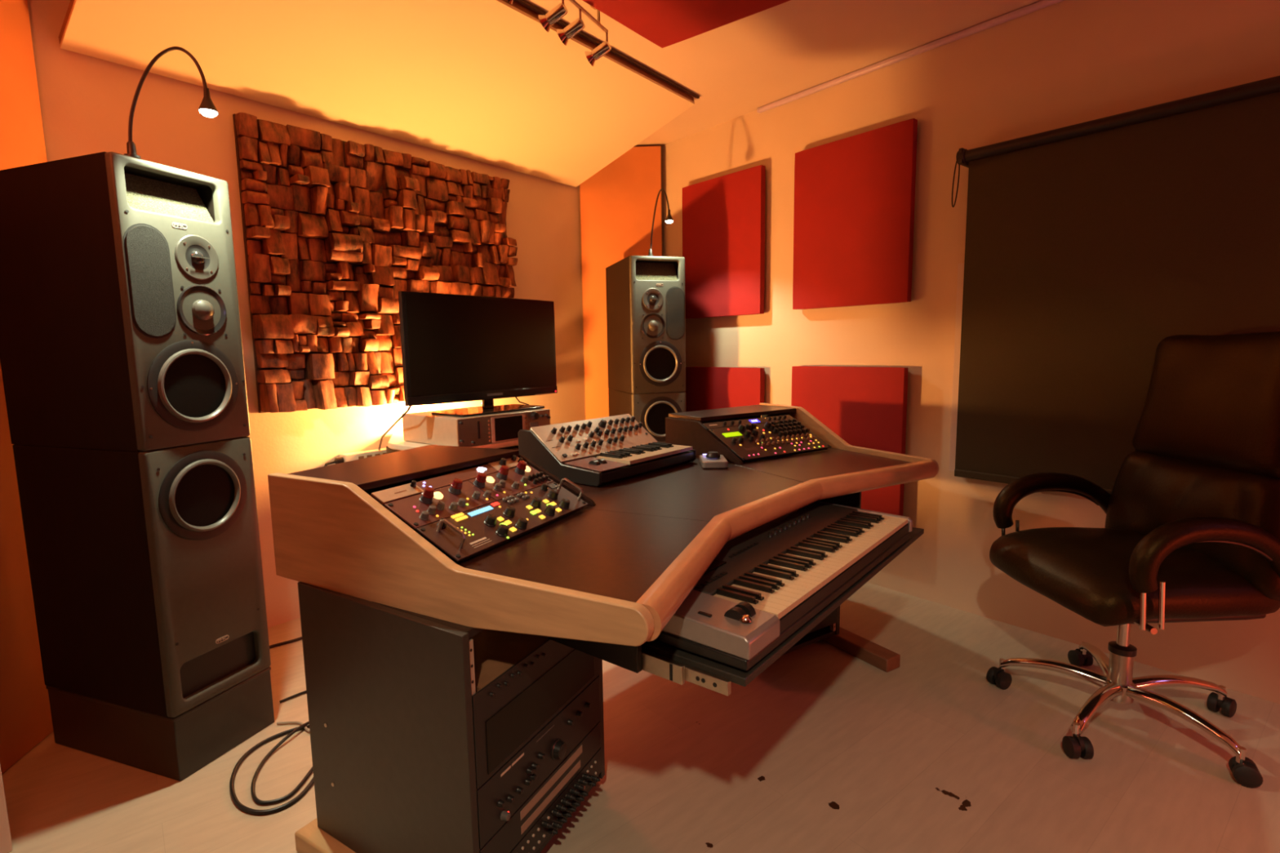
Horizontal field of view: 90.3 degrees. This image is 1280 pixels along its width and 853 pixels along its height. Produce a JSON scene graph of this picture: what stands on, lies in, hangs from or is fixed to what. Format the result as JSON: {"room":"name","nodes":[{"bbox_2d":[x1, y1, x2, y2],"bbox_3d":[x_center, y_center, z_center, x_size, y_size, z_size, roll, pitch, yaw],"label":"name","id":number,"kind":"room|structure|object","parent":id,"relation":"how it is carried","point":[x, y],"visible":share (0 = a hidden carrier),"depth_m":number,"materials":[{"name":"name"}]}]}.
{"room":"studio","nodes":[
{"label":"studio","id":0,"kind":"room"},
{"bbox_2d":[26,0,585,627],"bbox_3d":[-1.657,-0.340,2.592,0.100,2.416,5.450,5,9,38],"label":"wall","id":1,"kind":"structure","parent":0,"point":[86,101],"depth_m":2.68,"materials":[{"name":"paint"}]},
{"bbox_2d":[0,0,53,773],"bbox_3d":[-1.875,-0.240,1.884,0.034,2.395,0.520,-2,7,-12],"label":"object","id":2,"kind":"structure","parent":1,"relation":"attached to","point":[25,714],"depth_m":1.89,"materials":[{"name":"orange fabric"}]},
{"bbox_2d":[324,447,386,466],"bbox_3d":[-1.296,0.466,3.000,0.065,0.700,0.436,5,9,38],"label":"power strip","id":3,"kind":"object","parent":1,"relation":"attached to","point":[345,457],"visible":0.36,"depth_m":2.92,"materials":[{"name":"white plastic"}]},
{"bbox_2d":[358,452,386,459],"bbox_3d":[-1.223,0.138,3.014,0.001,0.024,0.225,5,9,38],"label":"socket","id":4,"kind":"object","parent":3,"relation":"attached to","point":[361,455],"depth_m":2.96,"materials":[{"name":"white plastic"}]},
{"bbox_2d":[232,112,517,413],"bbox_3d":[-1.122,-0.706,3.053,0.125,1.181,1.352,5,9,38],"label":"acoustic panel","id":5,"kind":"object","parent":1,"relation":"in","point":[334,229],"visible":0.72,"depth_m":2.82,"materials":[{"name":"brown wood"}]},
{"bbox_2d":[1,582,1279,852],"bbox_3d":[0.547,1.066,1.025,5.670,0.060,5.450,5,9,38],"label":"floor","id":6,"kind":"structure","parent":0,"point":[827,749],"depth_m":1.76,"materials":[{"name":"laminate"}]},
{"bbox_2d":[0,764,13,852],"bbox_3d":[-1.533,-0.191,1.359,0.035,2.416,0.044,5,9,38],"label":"trim","id":7,"kind":"structure","parent":6,"relation":"on","point":[6,845],"depth_m":1.50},
{"bbox_2d":[45,666,274,781],"bbox_3d":[-1.468,0.858,1.966,0.551,0.185,0.301,2,7,20],"label":"plinth","id":8,"kind":"object","parent":6,"relation":"on","point":[176,748],"visible":0.74,"depth_m":1.83,"materials":[{"name":"black paint"}]},
{"bbox_2d":[12,436,271,717],"bbox_3d":[-1.469,0.403,1.908,0.568,0.730,0.305,2,7,20],"label":"speaker","id":9,"kind":"object","parent":8,"relation":"on","point":[146,571],"visible":0.99,"depth_m":1.77,"materials":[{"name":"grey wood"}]},
{"bbox_2d":[0,151,250,451],"bbox_3d":[-1.475,-0.327,1.817,0.578,0.738,0.305,2,7,20],"label":"monitor","id":10,"kind":"object","parent":9,"relation":"on","point":[120,324],"visible":1,"depth_m":1.68,"materials":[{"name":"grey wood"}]},
{"bbox_2d":[124,173,213,222],"bbox_3d":[-1.301,-0.614,1.715,0.106,0.102,0.237,2,7,20],"label":"vent","id":11,"kind":"object","parent":10,"relation":"attached to","point":[182,197],"depth_m":1.72,"materials":[{"name":"plastic"}]},
{"bbox_2d":[124,46,218,159],"bbox_3d":[-1.202,-0.825,1.628,0.212,0.288,0.046,-4,8,-23],"label":"gooseneck lamp","id":12,"kind":"object","parent":10,"relation":"on","point":[206,108],"visible":0.98,"depth_m":1.61,"materials":[{"name":"black metal"}]},
{"bbox_2d":[229,724,314,814],"bbox_3d":[-0.902,0.937,1.926,0.352,0.022,0.623,5,9,38],"label":"cable","id":13,"kind":"object","parent":6,"relation":"on","point":[234,798],"visible":0.65,"depth_m":1.69,"materials":[{"name":"black rubber"}]},
{"bbox_2d":[250,720,313,804],"bbox_3d":[-1.005,0.940,1.902,0.167,0.022,0.519,-1,7,-5],"label":"cable","id":14,"kind":"object","parent":6,"relation":"on","point":[295,789],"visible":0.8,"depth_m":1.74,"materials":[{"name":"black rubber"}]},
{"bbox_2d":[269,636,302,648],"bbox_3d":[-1.412,0.867,2.600,0.059,0.012,0.463,3,8,28],"label":"cable","id":15,"kind":"object","parent":6,"relation":"on","point":[300,637],"visible":0.24,"depth_m":2.56,"materials":[{"name":"black rubber"}]},
{"bbox_2d":[279,690,306,702],"bbox_3d":[-1.034,0.904,2.246,0.415,0.009,0.038,-5,8,-30],"label":"cable","id":16,"kind":"object","parent":6,"relation":"on","point":[304,691],"visible":0.28,"depth_m":2.16,"materials":[{"name":"black rubber"}]},
{"bbox_2d":[276,720,310,733],"bbox_3d":[-0.983,0.935,1.988,0.314,0.008,0.088,-2,7,-8],"label":"cable","id":17,"kind":"object","parent":6,"relation":"on","point":[306,728],"visible":0.42,"depth_m":2.00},
{"bbox_2d":[386,429,518,453],"bbox_3d":[-0.841,0.426,2.947,0.780,0.786,0.646,5,9,38],"label":"stand","id":18,"kind":"object","parent":6,"relation":"on","point":[396,442],"visible":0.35,"depth_m":2.64,"materials":[{"name":"white plastic"}]},
{"bbox_2d":[401,405,550,447],"bbox_3d":[-0.697,-0.007,2.743,0.422,0.116,0.484,5,9,38],"label":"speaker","id":19,"kind":"object","parent":18,"relation":"on","point":[424,427],"visible":0.84,"depth_m":2.58,"materials":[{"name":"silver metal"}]},
{"bbox_2d":[398,291,557,417],"bbox_3d":[-0.640,-0.308,2.713,0.220,0.486,0.790,5,9,38],"label":"television","id":20,"kind":"object","parent":19,"relation":"on","point":[455,348],"visible":1,"depth_m":2.65,"materials":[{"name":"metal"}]},
{"bbox_2d":[378,405,411,450],"bbox_3d":[-1.071,0.004,2.740,0.042,0.275,0.594,-6,9,-36],"label":"cable","id":21,"kind":"object","parent":20,"relation":"attached to","point":[409,407],"visible":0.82,"depth_m":2.69,"materials":[{"name":"black rubber"}]},
{"bbox_2d":[498,445,518,449],"bbox_3d":[-0.677,0.136,2.757,0.366,0.090,0.466,5,9,38],"label":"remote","id":22,"kind":"object","parent":18,"relation":"on","point":[514,447],"visible":0.02,"depth_m":2.74,"materials":[{"name":"black plastic"}]},
{"bbox_2d":[267,403,938,852],"bbox_3d":[0.191,0.465,2.071,1.156,0.890,2.244,5,9,38],"label":"desk","id":23,"kind":"object","parent":6,"relation":"on","point":[389,620],"visible":0.75,"depth_m":1.34,"materials":[{"name":"black laminate"}]},
{"bbox_2d":[373,601,484,638],"bbox_3d":[-0.434,0.343,1.517,0.514,0.016,0.533,2,8,26],"label":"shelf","id":24,"kind":"object","parent":23,"relation":"attached to","point":[423,623],"depth_m":1.22,"materials":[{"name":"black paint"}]},
{"bbox_2d":[370,454,526,511],"bbox_3d":[-0.450,0.138,1.564,0.056,0.072,0.498,3,8,26],"label":"rack","id":25,"kind":"object","parent":23,"relation":"attached to","point":[387,495],"visible":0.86,"depth_m":1.49,"materials":[{"name":"black plastic"}]},
{"bbox_2d":[383,460,553,537],"bbox_3d":[-0.391,0.159,1.537,0.099,0.094,0.498,3,8,26],"label":"rack","id":26,"kind":"object","parent":23,"relation":"in","point":[426,508],"visible":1,"depth_m":1.47,"materials":[{"name":"black plastic"}]},
{"bbox_2d":[416,477,588,561],"bbox_3d":[-0.297,0.204,1.496,0.112,0.078,0.498,3,8,26],"label":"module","id":27,"kind":"object","parent":23,"relation":"on","point":[464,536],"visible":1,"depth_m":1.44,"materials":[{"name":"black plastic"}]},
{"bbox_2d":[548,483,558,488],"bbox_3d":[-0.233,0.160,1.706,0.017,0.002,0.027,30,19,20],"label":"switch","id":28,"kind":"object","parent":27,"relation":"attached to","point":[553,486],"depth_m":1.70,"materials":[{"name":"silver metal"}]},
{"bbox_2d":[471,629,599,789],"bbox_3d":[-0.340,0.560,1.464,0.312,0.187,0.468,2,8,26],"label":"rack","id":29,"kind":"object","parent":23,"relation":"in","point":[523,681],"visible":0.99,"depth_m":1.34,"materials":[{"name":"black metal"}]},
{"bbox_2d":[476,675,599,848],"bbox_3d":[-0.333,0.716,1.481,0.323,0.121,0.468,2,8,26],"label":"rack","id":30,"kind":"object","parent":23,"relation":"in","point":[503,793],"visible":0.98,"depth_m":1.37,"materials":[{"name":"black metal"}]},
{"bbox_2d":[479,721,600,852],"bbox_3d":[-0.339,0.814,1.497,0.305,0.071,0.468,2,8,26],"label":"rack","id":31,"kind":"object","parent":23,"relation":"in","point":[504,840],"visible":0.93,"depth_m":1.41,"materials":[{"name":"black metal"}]},
{"bbox_2d":[509,748,601,852],"bbox_3d":[-0.328,0.885,1.500,0.328,0.065,0.468,2,8,26],"label":"rack","id":32,"kind":"object","parent":23,"relation":"in","point":[545,826],"visible":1,"depth_m":1.46,"materials":[{"name":"black metal"}]},
{"bbox_2d":[535,773,599,852],"bbox_3d":[-0.425,0.923,1.587,0.514,0.016,0.533,2,8,26],"label":"shelf","id":33,"kind":"object","parent":23,"relation":"attached to","point":[589,788],"depth_m":1.46,"materials":[{"name":"black metal"}]},
{"bbox_2d":[518,413,695,486],"bbox_3d":[-0.104,0.066,2.268,0.372,0.165,0.537,5,9,38],"label":"synthesizer","id":34,"kind":"object","parent":23,"relation":"on","point":[597,451],"visible":0.99,"depth_m":2.17,"materials":[{"name":"black plastic"}]},
{"bbox_2d":[699,451,728,468],"bbox_3d":[0.265,0.116,2.308,0.090,0.046,0.150,-1,7,0],"label":"controller","id":35,"kind":"object","parent":23,"relation":"on","point":[712,460],"visible":1,"depth_m":2.25,"materials":[{"name":"silver metal"}]},
{"bbox_2d":[702,414,793,429],"bbox_3d":[0.453,-0.003,2.635,0.488,0.065,0.055,-6,8,-34],"label":"rack","id":36,"kind":"object","parent":23,"relation":"in","point":[757,420],"visible":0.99,"depth_m":2.60,"materials":[{"name":"black metal"}]},
{"bbox_2d":[708,417,831,462],"bbox_3d":[0.523,0.046,2.537,0.488,0.116,0.198,-6,8,-34],"label":"synthesizer","id":37,"kind":"object","parent":23,"relation":"in","point":[775,438],"visible":1,"depth_m":2.52,"materials":[{"name":"black plastic"}]},
{"bbox_2d":[641,509,924,686],"bbox_3d":[0.373,0.380,1.714,0.440,0.016,1.160,5,9,38],"label":"keyboard tray","id":38,"kind":"object","parent":23,"relation":"on","point":[702,669],"depth_m":1.23,"materials":[{"name":"black wood"}]},
{"bbox_2d":[654,501,912,671],"bbox_3d":[0.388,0.336,1.613,0.300,0.085,1.003,5,9,38],"label":"keyboard","id":39,"kind":"object","parent":23,"relation":"on","point":[765,584],"visible":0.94,"depth_m":1.43,"materials":[{"name":"black plastic"}]},
{"bbox_2d":[782,626,835,655],"bbox_3d":[0.445,0.791,2.568,0.536,0.016,0.514,-5,8,-33],"label":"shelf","id":40,"kind":"object","parent":23,"relation":"attached to","point":[815,636],"depth_m":2.42,"materials":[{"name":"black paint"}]},
{"bbox_2d":[806,608,836,634],"bbox_3d":[0.483,0.683,2.437,0.468,0.159,0.320,-5,8,-33],"label":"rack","id":41,"kind":"object","parent":23,"relation":"in","point":[831,619],"visible":0.02,"depth_m":2.42,"materials":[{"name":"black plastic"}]},
{"bbox_2d":[608,388,685,443],"bbox_3d":[0.037,0.147,3.821,0.313,0.730,0.558,-3,7,-17],"label":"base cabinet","id":42,"kind":"object","parent":6,"relation":"on","point":[652,409],"visible":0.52,"depth_m":3.54,"materials":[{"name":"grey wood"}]},
{"bbox_2d":[605,255,685,393],"bbox_3d":[0.028,-0.582,3.727,0.313,0.738,0.568,-3,7,-17],"label":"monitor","id":43,"kind":"object","parent":42,"relation":"on","point":[646,308],"visible":1,"depth_m":3.50,"materials":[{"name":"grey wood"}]},
{"bbox_2d":[635,262,677,280],"bbox_3d":[0.075,-0.854,3.514,0.245,0.102,0.106,-3,7,-17],"label":"vent","id":44,"kind":"object","parent":43,"relation":"attached to","point":[645,271],"depth_m":3.50,"materials":[{"name":"plastic"}]},
{"bbox_2d":[647,188,673,256],"bbox_3d":[0.108,-1.092,3.398,0.161,0.352,0.046,4,9,36],"label":"gooseneck lamp","id":45,"kind":"object","parent":43,"relation":"on","point":[668,220],"visible":0.98,"depth_m":3.40,"materials":[{"name":"black metal"}]},
{"bbox_2d":[986,331,1279,787],"bbox_3d":[1.511,0.318,1.912,0.702,1.182,0.714,-1,7,-3],"label":"office chair","id":46,"kind":"object","parent":6,"relation":"on","point":[1191,533],"visible":1,"depth_m":1.82,"materials":[{"name":"black leather"}]},
{"bbox_2d":[1105,450,1279,600],"bbox_3d":[1.690,0.267,1.924,0.192,0.350,0.574,6,7,-3],"label":"lumbar cushion","id":47,"kind":"object","parent":46,"relation":"on","point":[1152,490],"depth_m":1.82,"materials":[{"name":"black leather"}]},
{"bbox_2d":[1132,331,1279,478],"bbox_3d":[1.738,-0.072,1.885,0.159,0.404,0.500,6,7,-3],"label":"cushion","id":48,"kind":"object","parent":46,"relation":"on","point":[1211,408],"depth_m":1.85,"materials":[{"name":"black leather"}]},
{"bbox_2d":[513,0,1041,146],"bbox_3d":[0.510,-1.392,0.725,5.670,0.060,5.450,5,9,38],"label":"ceiling","id":49,"kind":"structure","parent":0,"point":[736,68],"depth_m":2.67,"materials":[{"name":"paint"}]},
{"bbox_2d":[58,0,699,187],"bbox_3d":[-0.760,-1.454,2.696,1.024,0.247,2.435,5,9,38],"label":"ceiling panel","id":50,"kind":"object","parent":49,"relation":"attached to","point":[483,81],"visible":1,"depth_m":2.50,"materials":[{"name":"white paint"}]},
{"bbox_2d":[506,0,611,66],"bbox_3d":[-0.310,-1.420,2.074,0.117,0.186,0.774,3,8,26],"label":"track light","id":51,"kind":"object","parent":49,"relation":"attached to","point":[560,11],"visible":0.96,"depth_m":2.22,"materials":[{"name":"metal"}]},
{"bbox_2d":[582,0,791,48],"bbox_3d":[0.187,-1.434,1.696,1.180,0.081,1.170,5,9,38],"label":"board","id":52,"kind":"object","parent":49,"relation":"attached to","point":[664,23],"visible":1,"depth_m":2.26,"materials":[{"name":"red fabric"}]},
{"bbox_2d":[662,0,1279,703],"bbox_3d":[1.720,-0.360,2.344,0.101,2.416,5.640,-7,9,-40],"label":"wall","id":53,"kind":"structure","parent":0,"point":[1066,63],"depth_m":2.70,"materials":[{"name":"paint"}]},
{"bbox_2d":[579,145,662,419],"bbox_3d":[-0.106,-0.541,4.103,0.519,2.405,0.036,-1,7,2],"label":"board","id":54,"kind":"object","parent":53,"relation":"attached to","point":[617,203],"visible":0.25,"depth_m":4.00,"materials":[{"name":"orange fabric"}]},
{"bbox_2d":[682,164,765,318],"bbox_3d":[0.469,-1.020,3.637,0.055,0.774,0.603,-7,9,-40],"label":"panel","id":55,"kind":"object","parent":53,"relation":"attached to","point":[723,217],"visible":0.93,"depth_m":3.58,"materials":[{"name":"red fabric"}]},
{"bbox_2d":[684,366,764,412],"bbox_3d":[0.489,0.037,3.760,0.055,0.772,0.602,-7,9,-40],"label":"panel","id":56,"kind":"object","parent":53,"relation":"attached to","point":[707,388],"visible":0.32,"depth_m":3.69,"materials":[{"name":"red fabric"}]},
{"bbox_2d":[791,365,907,515],"bbox_3d":[1.010,0.093,3.140,0.055,0.775,0.613,-7,9,-40],"label":"panel","id":57,"kind":"object","parent":53,"relation":"attached to","point":[866,406],"visible":0.46,"depth_m":3.02,"materials":[{"name":"red fabric"}]},
{"bbox_2d":[792,118,917,309],"bbox_3d":[0.995,-0.961,3.011,0.056,0.773,0.616,-7,9,-40],"label":"panel","id":58,"kind":"object","parent":53,"relation":"attached to","point":[855,195],"visible":1,"depth_m":2.96,"materials":[{"name":"red fabric"}]},
{"bbox_2d":[756,0,1064,113],"bbox_3d":[1.332,-1.581,2.539,0.027,0.025,2.200,-7,9,-40],"label":"trim","id":59,"kind":"structure","parent":53,"relation":"attached to","point":[1042,4],"depth_m":2.70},
{"bbox_2d":[948,262,964,471],"bbox_3d":[1.870,-0.368,2.048,0.046,1.260,1.658,-7,9,-40],"label":"window frame","id":60,"kind":"structure","parent":53,"relation":"in","point":[961,266],"depth_m":2.68,"materials":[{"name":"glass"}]},
{"bbox_2d":[951,75,1279,494],"bbox_3d":[1.927,-0.374,1.933,0.103,1.331,1.950,-7,9,-40],"label":"roller blind","id":61,"kind":"object","parent":53,"relation":"attached to","point":[1090,245],"visible":0.86,"depth_m":2.25,"materials":[{"name":"black fabric"}]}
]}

